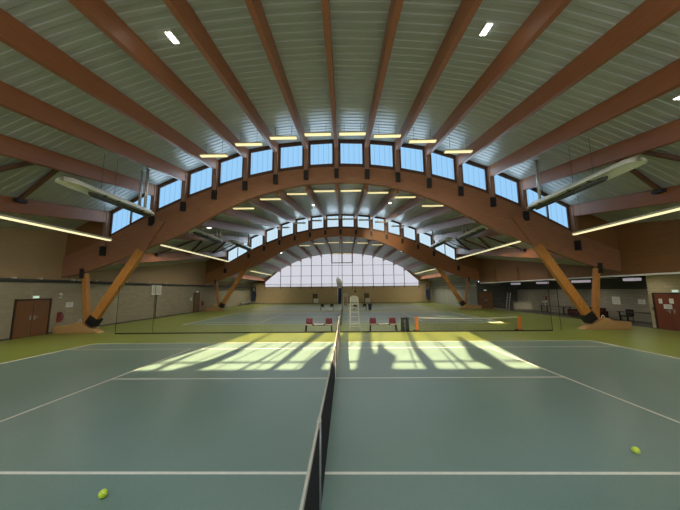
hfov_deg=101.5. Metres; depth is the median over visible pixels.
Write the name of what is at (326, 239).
roof beam
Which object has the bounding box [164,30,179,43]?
light
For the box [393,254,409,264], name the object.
roof beam
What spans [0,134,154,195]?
roof beam
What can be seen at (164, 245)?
strip light
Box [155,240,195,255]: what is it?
brace
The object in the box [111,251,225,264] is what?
roof beam
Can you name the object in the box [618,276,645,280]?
ceiling lamp
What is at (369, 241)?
roof beam
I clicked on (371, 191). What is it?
lamp
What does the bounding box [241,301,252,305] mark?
bench
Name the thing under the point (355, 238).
roof beam
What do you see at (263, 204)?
roof beam
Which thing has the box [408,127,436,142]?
lamp
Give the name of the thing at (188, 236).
roof beam
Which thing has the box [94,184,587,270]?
ceiling
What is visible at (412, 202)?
roof beam
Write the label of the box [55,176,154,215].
hood
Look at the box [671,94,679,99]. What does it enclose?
light
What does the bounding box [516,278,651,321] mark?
wall
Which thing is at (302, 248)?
roof beam
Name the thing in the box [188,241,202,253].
brace
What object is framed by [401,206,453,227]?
roof beam
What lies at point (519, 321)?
net
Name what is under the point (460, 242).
brace
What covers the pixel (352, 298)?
chair
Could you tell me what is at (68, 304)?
notice
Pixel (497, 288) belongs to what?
wall
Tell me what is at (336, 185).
roof beam
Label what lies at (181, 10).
roof beam
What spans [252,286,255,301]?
curtain
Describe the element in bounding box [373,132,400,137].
lamp
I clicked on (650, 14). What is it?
roof beam
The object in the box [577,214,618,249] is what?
wall
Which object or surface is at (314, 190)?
diffuser
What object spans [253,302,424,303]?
baseboard
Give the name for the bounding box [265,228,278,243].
window
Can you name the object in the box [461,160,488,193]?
window
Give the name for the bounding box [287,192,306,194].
lamp
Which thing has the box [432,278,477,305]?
wall
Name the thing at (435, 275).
roof beam
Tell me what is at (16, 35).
roof beam
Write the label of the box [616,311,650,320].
table
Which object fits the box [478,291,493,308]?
door
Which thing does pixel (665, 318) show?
door
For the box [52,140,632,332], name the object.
arch
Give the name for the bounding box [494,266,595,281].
trim
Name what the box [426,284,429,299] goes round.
curtain
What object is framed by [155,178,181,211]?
window
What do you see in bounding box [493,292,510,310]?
scaffold tower
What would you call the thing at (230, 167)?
window
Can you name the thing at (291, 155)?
window
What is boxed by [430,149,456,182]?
window
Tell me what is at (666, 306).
notice
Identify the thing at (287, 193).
diffuser
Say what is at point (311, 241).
roof beam
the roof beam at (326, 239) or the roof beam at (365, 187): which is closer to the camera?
the roof beam at (365, 187)
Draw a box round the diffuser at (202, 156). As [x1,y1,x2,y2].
[200,155,227,157]
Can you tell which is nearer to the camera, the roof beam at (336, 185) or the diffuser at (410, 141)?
the diffuser at (410, 141)
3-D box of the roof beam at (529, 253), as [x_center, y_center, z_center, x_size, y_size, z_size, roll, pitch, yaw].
[14.961,-0.270,26.645,0.200,3.422,17.800,-1,-7,1]
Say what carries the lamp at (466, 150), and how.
hanging from the ceiling at (358, 27)
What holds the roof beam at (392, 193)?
attached to the ceiling at (349, 201)
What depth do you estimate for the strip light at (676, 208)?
12.77 m
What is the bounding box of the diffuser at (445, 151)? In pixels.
[444,150,472,152]
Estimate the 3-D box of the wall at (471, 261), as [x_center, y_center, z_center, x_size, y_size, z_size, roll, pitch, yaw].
[16.438,0.639,35.800,2.650,2.982,0.120,-1,-7,1]
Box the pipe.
[0,277,251,287]
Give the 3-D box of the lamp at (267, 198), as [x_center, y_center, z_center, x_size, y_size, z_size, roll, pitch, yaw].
[-5.181,-4.380,20.731,1.580,0.500,0.260,-1,-7,1]
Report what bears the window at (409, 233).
attached to the arch at (415, 250)
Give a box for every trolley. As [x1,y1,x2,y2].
[313,294,317,303]
[364,293,369,302]
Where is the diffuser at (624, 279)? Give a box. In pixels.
[623,278,641,280]
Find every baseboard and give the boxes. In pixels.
[0,304,247,340]
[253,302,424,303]
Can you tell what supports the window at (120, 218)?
attached to the arch at (501, 216)
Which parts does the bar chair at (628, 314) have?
backrest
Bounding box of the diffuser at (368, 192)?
[368,192,387,193]
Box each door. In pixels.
[9,298,51,339]
[193,293,199,312]
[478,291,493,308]
[652,293,679,330]
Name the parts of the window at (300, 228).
pane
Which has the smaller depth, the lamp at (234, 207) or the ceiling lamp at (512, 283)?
the lamp at (234, 207)
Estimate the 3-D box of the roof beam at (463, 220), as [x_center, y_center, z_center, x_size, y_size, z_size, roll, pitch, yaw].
[9.937,-2.879,27.061,0.200,3.422,17.800,-1,-7,1]
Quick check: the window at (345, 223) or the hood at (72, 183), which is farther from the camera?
the window at (345, 223)
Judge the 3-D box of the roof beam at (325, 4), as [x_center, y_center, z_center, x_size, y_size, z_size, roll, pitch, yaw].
[-0.390,-7.198,9.182,0.200,3.468,18.100,-1,-7,1]
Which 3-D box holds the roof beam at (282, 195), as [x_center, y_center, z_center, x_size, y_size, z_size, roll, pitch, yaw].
[-4.079,-4.572,27.512,0.200,3.422,17.800,-1,-7,1]
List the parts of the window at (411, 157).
pane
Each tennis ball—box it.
[98,488,107,498]
[631,446,640,453]
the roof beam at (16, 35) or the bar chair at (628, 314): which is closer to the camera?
the roof beam at (16, 35)
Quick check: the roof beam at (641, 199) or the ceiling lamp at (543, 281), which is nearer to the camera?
the roof beam at (641, 199)
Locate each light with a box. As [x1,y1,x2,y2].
[0,207,111,240]
[160,242,228,261]
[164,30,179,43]
[456,240,520,258]
[479,21,493,35]
[572,199,679,234]
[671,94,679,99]
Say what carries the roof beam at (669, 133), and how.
attached to the ceiling at (358, 27)
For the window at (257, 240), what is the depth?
36.54 m
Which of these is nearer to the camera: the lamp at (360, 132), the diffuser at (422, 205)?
the lamp at (360, 132)
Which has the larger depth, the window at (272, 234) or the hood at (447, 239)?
the window at (272, 234)
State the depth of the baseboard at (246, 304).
23.61 m
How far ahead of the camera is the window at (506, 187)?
18.05 m
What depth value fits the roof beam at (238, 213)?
24.83 m
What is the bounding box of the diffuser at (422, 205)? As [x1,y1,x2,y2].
[422,205,443,206]
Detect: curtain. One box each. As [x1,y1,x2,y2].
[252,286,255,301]
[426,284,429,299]
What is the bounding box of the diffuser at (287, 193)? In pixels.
[287,193,306,194]
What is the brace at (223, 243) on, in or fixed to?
attached to the roof beam at (148, 257)
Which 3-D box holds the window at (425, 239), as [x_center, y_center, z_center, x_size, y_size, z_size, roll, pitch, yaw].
[11.088,-2.008,36.211,2.000,2.900,0.150,-1,-7,1]
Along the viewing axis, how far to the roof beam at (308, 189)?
23.15 m
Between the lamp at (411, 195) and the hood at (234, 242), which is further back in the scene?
the hood at (234, 242)
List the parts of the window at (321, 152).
pane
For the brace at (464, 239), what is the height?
2.107 m
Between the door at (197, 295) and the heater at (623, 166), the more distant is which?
the door at (197, 295)
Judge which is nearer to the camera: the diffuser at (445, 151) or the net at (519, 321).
the diffuser at (445, 151)
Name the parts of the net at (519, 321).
net post, net post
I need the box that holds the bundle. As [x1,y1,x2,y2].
[336,239,341,303]
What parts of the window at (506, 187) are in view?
pane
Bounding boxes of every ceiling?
[0,0,679,230]
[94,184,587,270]
[220,237,461,283]
[503,277,617,282]
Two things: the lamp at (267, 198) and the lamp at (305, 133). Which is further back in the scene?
the lamp at (267, 198)
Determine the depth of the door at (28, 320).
15.90 m
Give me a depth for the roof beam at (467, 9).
9.65 m
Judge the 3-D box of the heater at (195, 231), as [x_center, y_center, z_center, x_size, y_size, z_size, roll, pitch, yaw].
[-11.172,-2.116,22.913,0.800,1.390,5.900,-1,-7,1]
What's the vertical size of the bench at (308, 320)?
0.763 m
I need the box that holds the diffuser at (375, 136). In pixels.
[374,135,400,137]
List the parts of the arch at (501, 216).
leg, leg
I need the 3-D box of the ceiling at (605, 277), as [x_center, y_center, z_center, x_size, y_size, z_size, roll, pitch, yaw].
[19.913,1.133,17.188,4.740,0.160,36.800,-1,-7,1]
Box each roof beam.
[0,8,216,168]
[0,80,185,180]
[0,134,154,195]
[0,195,106,222]
[67,0,246,157]
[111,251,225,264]
[162,0,276,152]
[175,232,249,242]
[201,219,264,235]
[222,208,279,229]
[231,274,265,280]
[244,0,306,148]
[248,197,295,223]
[257,263,280,271]
[272,256,290,266]
[275,190,310,220]
[284,249,301,261]
[296,244,311,258]
[305,186,325,219]
[310,240,321,256]
[321,0,337,147]
[325,238,331,255]
[335,184,340,218]
[352,237,356,255]
[355,185,367,218]
[362,240,371,256]
[365,0,403,147]
[370,189,398,219]
[372,243,385,257]
[383,248,397,260]
[386,195,426,222]
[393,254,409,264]
[395,0,482,150]
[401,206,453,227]
[403,261,424,270]
[417,216,476,233]
[419,272,453,279]
[426,0,571,154]
[434,229,502,240]
[457,248,569,259]
[458,0,679,164]
[490,58,679,176]
[522,119,679,189]
[573,185,679,215]
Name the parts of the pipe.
rail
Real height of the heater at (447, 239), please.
2.060 m
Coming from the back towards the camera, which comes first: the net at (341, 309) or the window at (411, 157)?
the net at (341, 309)
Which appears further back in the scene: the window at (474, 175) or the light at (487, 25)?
the window at (474, 175)
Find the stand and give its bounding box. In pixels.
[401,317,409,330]
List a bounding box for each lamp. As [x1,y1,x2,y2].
[199,141,227,157]
[233,207,254,208]
[234,142,262,145]
[260,197,280,199]
[269,126,296,139]
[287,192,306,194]
[304,132,330,135]
[313,188,334,191]
[339,123,365,135]
[340,187,361,191]
[368,189,388,193]
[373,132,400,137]
[394,193,415,197]
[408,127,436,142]
[422,204,443,206]
[444,141,472,152]
[508,282,522,284]
[533,280,551,283]
[568,278,591,282]
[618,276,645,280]
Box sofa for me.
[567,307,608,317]
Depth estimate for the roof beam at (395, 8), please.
9.80 m
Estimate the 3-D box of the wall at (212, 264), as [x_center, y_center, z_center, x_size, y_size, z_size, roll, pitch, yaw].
[-16.206,1.015,36.302,2.650,2.982,0.120,-1,-7,1]
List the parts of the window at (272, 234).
pane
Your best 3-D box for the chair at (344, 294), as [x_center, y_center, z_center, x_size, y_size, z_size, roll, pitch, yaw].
[0.688,5.871,35.043,0.788,2.129,1.116,-1,-7,1]
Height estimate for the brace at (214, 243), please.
2.107 m
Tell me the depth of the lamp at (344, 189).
20.60 m
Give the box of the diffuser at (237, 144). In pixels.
[235,143,261,145]
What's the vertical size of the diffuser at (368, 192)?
0.045 m
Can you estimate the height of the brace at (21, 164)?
2.030 m
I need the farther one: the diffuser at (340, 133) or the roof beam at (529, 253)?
the roof beam at (529, 253)
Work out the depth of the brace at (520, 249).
22.86 m
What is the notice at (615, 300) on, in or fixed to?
attached to the wall at (530, 299)
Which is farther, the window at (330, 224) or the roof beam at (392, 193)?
the window at (330, 224)
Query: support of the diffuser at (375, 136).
attached to the lamp at (395, 135)
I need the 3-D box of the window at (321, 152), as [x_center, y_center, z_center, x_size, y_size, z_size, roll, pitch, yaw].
[-1.240,-6.705,18.566,2.000,2.100,0.150,-1,-7,1]
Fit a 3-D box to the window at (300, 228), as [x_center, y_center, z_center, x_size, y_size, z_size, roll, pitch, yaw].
[-4.929,-3.882,36.719,2.000,2.490,0.150,-1,-7,1]
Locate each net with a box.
[115,282,561,333]
[299,316,339,509]
[340,302,342,324]
[413,316,522,330]
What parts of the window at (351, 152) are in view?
pane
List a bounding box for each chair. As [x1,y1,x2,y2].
[343,293,348,309]
[348,296,360,330]
[620,309,633,321]
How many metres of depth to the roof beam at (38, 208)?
14.53 m
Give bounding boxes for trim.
[480,272,679,283]
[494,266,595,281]
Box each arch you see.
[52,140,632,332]
[203,214,481,310]
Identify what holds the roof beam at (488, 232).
attached to the ceiling at (349, 201)
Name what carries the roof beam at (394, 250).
attached to the ceiling at (346, 247)
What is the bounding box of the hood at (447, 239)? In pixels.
[429,237,451,247]
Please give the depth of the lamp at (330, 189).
20.65 m
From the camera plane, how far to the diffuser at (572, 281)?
23.23 m
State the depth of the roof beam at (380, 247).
44.37 m
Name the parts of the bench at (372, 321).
seat, seat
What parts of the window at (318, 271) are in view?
pane, pane, pane, pane, pane, pane, pane, pane, pane, pane, pane, pane, pane, pane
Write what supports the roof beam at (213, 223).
attached to the ceiling at (349, 201)
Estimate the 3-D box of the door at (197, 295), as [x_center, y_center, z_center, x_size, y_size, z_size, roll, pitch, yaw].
[-17.432,5.764,33.713,0.110,2.330,1.260,-1,-7,1]
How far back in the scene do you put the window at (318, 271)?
54.04 m
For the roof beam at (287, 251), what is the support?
attached to the ceiling at (346, 247)
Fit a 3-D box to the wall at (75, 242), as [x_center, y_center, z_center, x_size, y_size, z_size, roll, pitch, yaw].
[-16.512,-1.291,18.150,2.650,2.982,0.120,-1,-7,1]
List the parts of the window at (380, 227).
pane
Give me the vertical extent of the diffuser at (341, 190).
0.045 m
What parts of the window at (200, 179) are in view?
pane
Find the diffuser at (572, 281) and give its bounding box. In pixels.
[571,280,590,282]
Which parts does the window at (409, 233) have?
pane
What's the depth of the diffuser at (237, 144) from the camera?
15.99 m
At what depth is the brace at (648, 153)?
10.90 m
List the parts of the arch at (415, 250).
leg, leg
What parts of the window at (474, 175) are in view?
pane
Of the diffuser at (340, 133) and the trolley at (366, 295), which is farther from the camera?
the trolley at (366, 295)
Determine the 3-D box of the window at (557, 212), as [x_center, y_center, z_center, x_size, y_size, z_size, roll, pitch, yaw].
[13.293,-3.080,17.860,3.000,3.554,0.150,-1,-7,1]
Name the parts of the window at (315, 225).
pane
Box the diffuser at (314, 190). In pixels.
[314,190,333,191]
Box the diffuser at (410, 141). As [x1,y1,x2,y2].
[409,140,435,142]
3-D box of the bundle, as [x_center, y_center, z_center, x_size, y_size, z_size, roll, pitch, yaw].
[-0.124,1.979,34.860,0.713,8.201,0.680,-1,-7,1]
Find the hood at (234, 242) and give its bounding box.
[228,240,252,249]
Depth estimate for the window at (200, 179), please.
18.47 m
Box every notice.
[66,302,72,306]
[612,297,620,303]
[638,299,645,303]
[663,304,672,308]
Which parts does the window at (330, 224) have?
pane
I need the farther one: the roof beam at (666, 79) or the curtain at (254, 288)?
the curtain at (254, 288)
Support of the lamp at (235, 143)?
hanging from the ceiling at (358, 27)
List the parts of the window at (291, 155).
pane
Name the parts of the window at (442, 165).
pane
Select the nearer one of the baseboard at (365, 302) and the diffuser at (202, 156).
the diffuser at (202, 156)
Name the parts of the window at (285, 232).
pane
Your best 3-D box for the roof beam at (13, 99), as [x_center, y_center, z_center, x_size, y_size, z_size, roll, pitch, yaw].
[-10.368,-4.950,9.065,0.200,3.468,18.100,-1,-7,1]
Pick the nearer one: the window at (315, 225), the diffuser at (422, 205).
the diffuser at (422, 205)
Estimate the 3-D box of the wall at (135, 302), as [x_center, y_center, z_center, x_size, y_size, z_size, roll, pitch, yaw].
[-17.761,2.580,26.763,0.300,6.900,54.900,-1,-7,1]
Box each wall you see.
[0,227,251,338]
[65,221,102,255]
[206,257,224,272]
[251,253,432,302]
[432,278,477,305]
[459,254,478,270]
[476,282,517,308]
[478,219,679,282]
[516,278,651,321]
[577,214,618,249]
[645,274,679,330]
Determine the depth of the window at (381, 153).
18.48 m
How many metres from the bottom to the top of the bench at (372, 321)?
0.763 m
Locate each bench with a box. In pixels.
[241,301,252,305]
[305,318,332,331]
[369,318,396,330]
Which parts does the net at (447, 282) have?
head cord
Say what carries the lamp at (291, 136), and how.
hanging from the ceiling at (358, 27)
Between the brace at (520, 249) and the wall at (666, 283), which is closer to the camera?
the wall at (666, 283)
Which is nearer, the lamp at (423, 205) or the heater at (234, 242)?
the lamp at (423, 205)
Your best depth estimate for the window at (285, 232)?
36.67 m
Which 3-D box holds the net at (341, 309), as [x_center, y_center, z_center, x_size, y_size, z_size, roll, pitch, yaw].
[0.145,5.243,26.214,0.140,1.140,13.040,-1,-7,1]
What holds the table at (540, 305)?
on the floor
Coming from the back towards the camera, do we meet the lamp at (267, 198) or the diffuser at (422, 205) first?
the lamp at (267, 198)
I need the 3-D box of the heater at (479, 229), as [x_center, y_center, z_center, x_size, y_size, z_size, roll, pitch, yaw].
[10.924,-2.300,22.565,0.800,1.248,5.900,-1,-7,1]
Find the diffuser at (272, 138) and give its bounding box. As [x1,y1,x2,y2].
[270,137,296,139]
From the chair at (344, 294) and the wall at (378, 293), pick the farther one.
the wall at (378, 293)
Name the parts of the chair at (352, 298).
leg, backrest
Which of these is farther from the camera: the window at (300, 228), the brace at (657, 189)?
the window at (300, 228)
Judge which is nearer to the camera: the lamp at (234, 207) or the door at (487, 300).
the lamp at (234, 207)
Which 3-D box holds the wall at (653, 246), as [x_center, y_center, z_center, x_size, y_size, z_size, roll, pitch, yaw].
[17.617,-0.560,17.492,0.300,3.680,36.900,-1,-7,1]
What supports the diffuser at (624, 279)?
attached to the ceiling lamp at (626, 278)
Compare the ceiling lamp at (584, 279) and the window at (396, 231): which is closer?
the ceiling lamp at (584, 279)
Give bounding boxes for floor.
[0,302,679,509]
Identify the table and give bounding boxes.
[540,305,569,314]
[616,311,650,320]
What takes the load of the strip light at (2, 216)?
hanging from the ceiling at (358, 27)
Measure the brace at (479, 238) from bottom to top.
1.443 m
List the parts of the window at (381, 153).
pane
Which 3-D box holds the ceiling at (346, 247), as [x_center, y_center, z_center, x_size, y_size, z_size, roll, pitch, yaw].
[0.263,1.192,45.338,36.006,6.200,18.199,-1,-7,1]
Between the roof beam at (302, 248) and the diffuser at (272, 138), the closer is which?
the diffuser at (272, 138)
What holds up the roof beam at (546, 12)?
attached to the ceiling at (358, 27)
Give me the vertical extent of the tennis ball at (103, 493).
0.098 m
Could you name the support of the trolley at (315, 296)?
on the floor
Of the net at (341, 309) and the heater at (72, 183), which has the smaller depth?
the heater at (72, 183)
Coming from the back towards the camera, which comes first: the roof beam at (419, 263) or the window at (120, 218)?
the roof beam at (419, 263)
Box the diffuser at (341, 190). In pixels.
[341,190,360,191]
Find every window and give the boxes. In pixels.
[107,194,150,236]
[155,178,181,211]
[187,165,212,197]
[218,153,243,186]
[227,243,247,263]
[247,146,273,177]
[250,235,262,250]
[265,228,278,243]
[265,253,418,288]
[278,142,303,171]
[281,222,293,237]
[296,218,308,233]
[309,139,333,167]
[311,215,323,230]
[326,214,338,228]
[338,139,363,166]
[342,214,354,228]
[357,215,369,229]
[369,140,395,169]
[372,216,384,232]
[387,220,400,236]
[399,143,425,175]
[403,226,415,241]
[419,233,431,248]
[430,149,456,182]
[434,241,455,260]
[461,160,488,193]
[493,173,521,206]
[526,188,571,230]
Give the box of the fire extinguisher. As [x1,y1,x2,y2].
[56,312,63,321]
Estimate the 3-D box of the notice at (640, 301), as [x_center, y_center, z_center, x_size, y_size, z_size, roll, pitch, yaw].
[22.053,3.418,20.290,0.020,0.350,0.500,-1,-7,1]
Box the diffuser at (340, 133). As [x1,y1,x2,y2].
[339,132,365,135]
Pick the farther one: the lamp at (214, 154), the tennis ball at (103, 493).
the lamp at (214, 154)
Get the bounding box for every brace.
[0,161,33,171]
[12,169,58,203]
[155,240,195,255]
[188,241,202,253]
[195,243,216,251]
[213,242,225,253]
[455,239,469,250]
[464,239,487,248]
[477,237,492,250]
[486,237,525,251]
[616,160,666,194]
[641,151,679,161]
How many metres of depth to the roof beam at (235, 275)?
45.64 m
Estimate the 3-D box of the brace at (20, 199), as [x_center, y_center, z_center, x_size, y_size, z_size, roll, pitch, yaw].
[-13.776,-3.348,12.890,2.906,1.674,0.440,-2,-7,12]
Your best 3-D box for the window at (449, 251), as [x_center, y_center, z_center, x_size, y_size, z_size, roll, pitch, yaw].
[13.599,-0.774,36.012,3.000,3.554,0.150,-1,-7,1]
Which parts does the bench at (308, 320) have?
seat, seat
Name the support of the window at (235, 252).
attached to the arch at (415, 250)
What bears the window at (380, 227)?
attached to the arch at (415, 250)
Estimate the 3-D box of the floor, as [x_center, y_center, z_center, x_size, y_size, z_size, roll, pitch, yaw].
[2.320,5.867,26.007,40.100,0.208,55.300,-1,-7,1]
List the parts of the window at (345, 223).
pane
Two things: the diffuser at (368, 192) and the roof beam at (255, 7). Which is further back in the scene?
the diffuser at (368, 192)
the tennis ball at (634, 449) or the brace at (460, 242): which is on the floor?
the tennis ball at (634, 449)
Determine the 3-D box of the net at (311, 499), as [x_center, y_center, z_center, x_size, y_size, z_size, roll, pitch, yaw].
[-0.162,2.924,7.963,0.140,1.140,13.040,-1,-7,1]
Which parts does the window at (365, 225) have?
pane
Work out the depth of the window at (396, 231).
36.46 m
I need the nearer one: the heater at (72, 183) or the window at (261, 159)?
the heater at (72, 183)
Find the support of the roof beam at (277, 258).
attached to the ceiling at (346, 247)
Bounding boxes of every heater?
[55,154,154,216]
[190,228,222,242]
[228,232,252,250]
[429,231,451,248]
[457,225,488,239]
[527,137,646,209]
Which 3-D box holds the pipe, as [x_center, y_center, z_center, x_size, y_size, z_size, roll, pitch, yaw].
[-17.508,2.805,26.730,0.200,0.280,54.700,-1,-7,1]
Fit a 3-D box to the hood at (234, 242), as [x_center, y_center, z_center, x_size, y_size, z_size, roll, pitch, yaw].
[-11.034,-1.110,31.151,0.800,0.300,5.900,-1,-7,1]
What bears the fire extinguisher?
attached to the wall at (135, 302)
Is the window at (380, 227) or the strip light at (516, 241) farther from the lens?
the window at (380, 227)
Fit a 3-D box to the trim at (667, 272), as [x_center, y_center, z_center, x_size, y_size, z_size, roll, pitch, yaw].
[17.463,1.278,17.110,0.080,0.100,36.600,-1,-7,1]
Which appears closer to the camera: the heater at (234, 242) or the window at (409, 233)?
the heater at (234, 242)
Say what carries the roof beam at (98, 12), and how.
attached to the ceiling at (358, 27)
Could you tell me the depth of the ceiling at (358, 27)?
10.50 m
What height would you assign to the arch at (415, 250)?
12.490 m
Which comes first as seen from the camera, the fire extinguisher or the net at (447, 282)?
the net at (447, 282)
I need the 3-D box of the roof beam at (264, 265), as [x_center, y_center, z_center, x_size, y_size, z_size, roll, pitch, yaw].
[-11.732,1.889,45.320,0.200,0.620,17.900,-1,-7,1]
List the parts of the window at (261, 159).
pane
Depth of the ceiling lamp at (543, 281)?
27.41 m
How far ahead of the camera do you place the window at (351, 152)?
18.54 m
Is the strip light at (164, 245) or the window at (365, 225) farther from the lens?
the window at (365, 225)

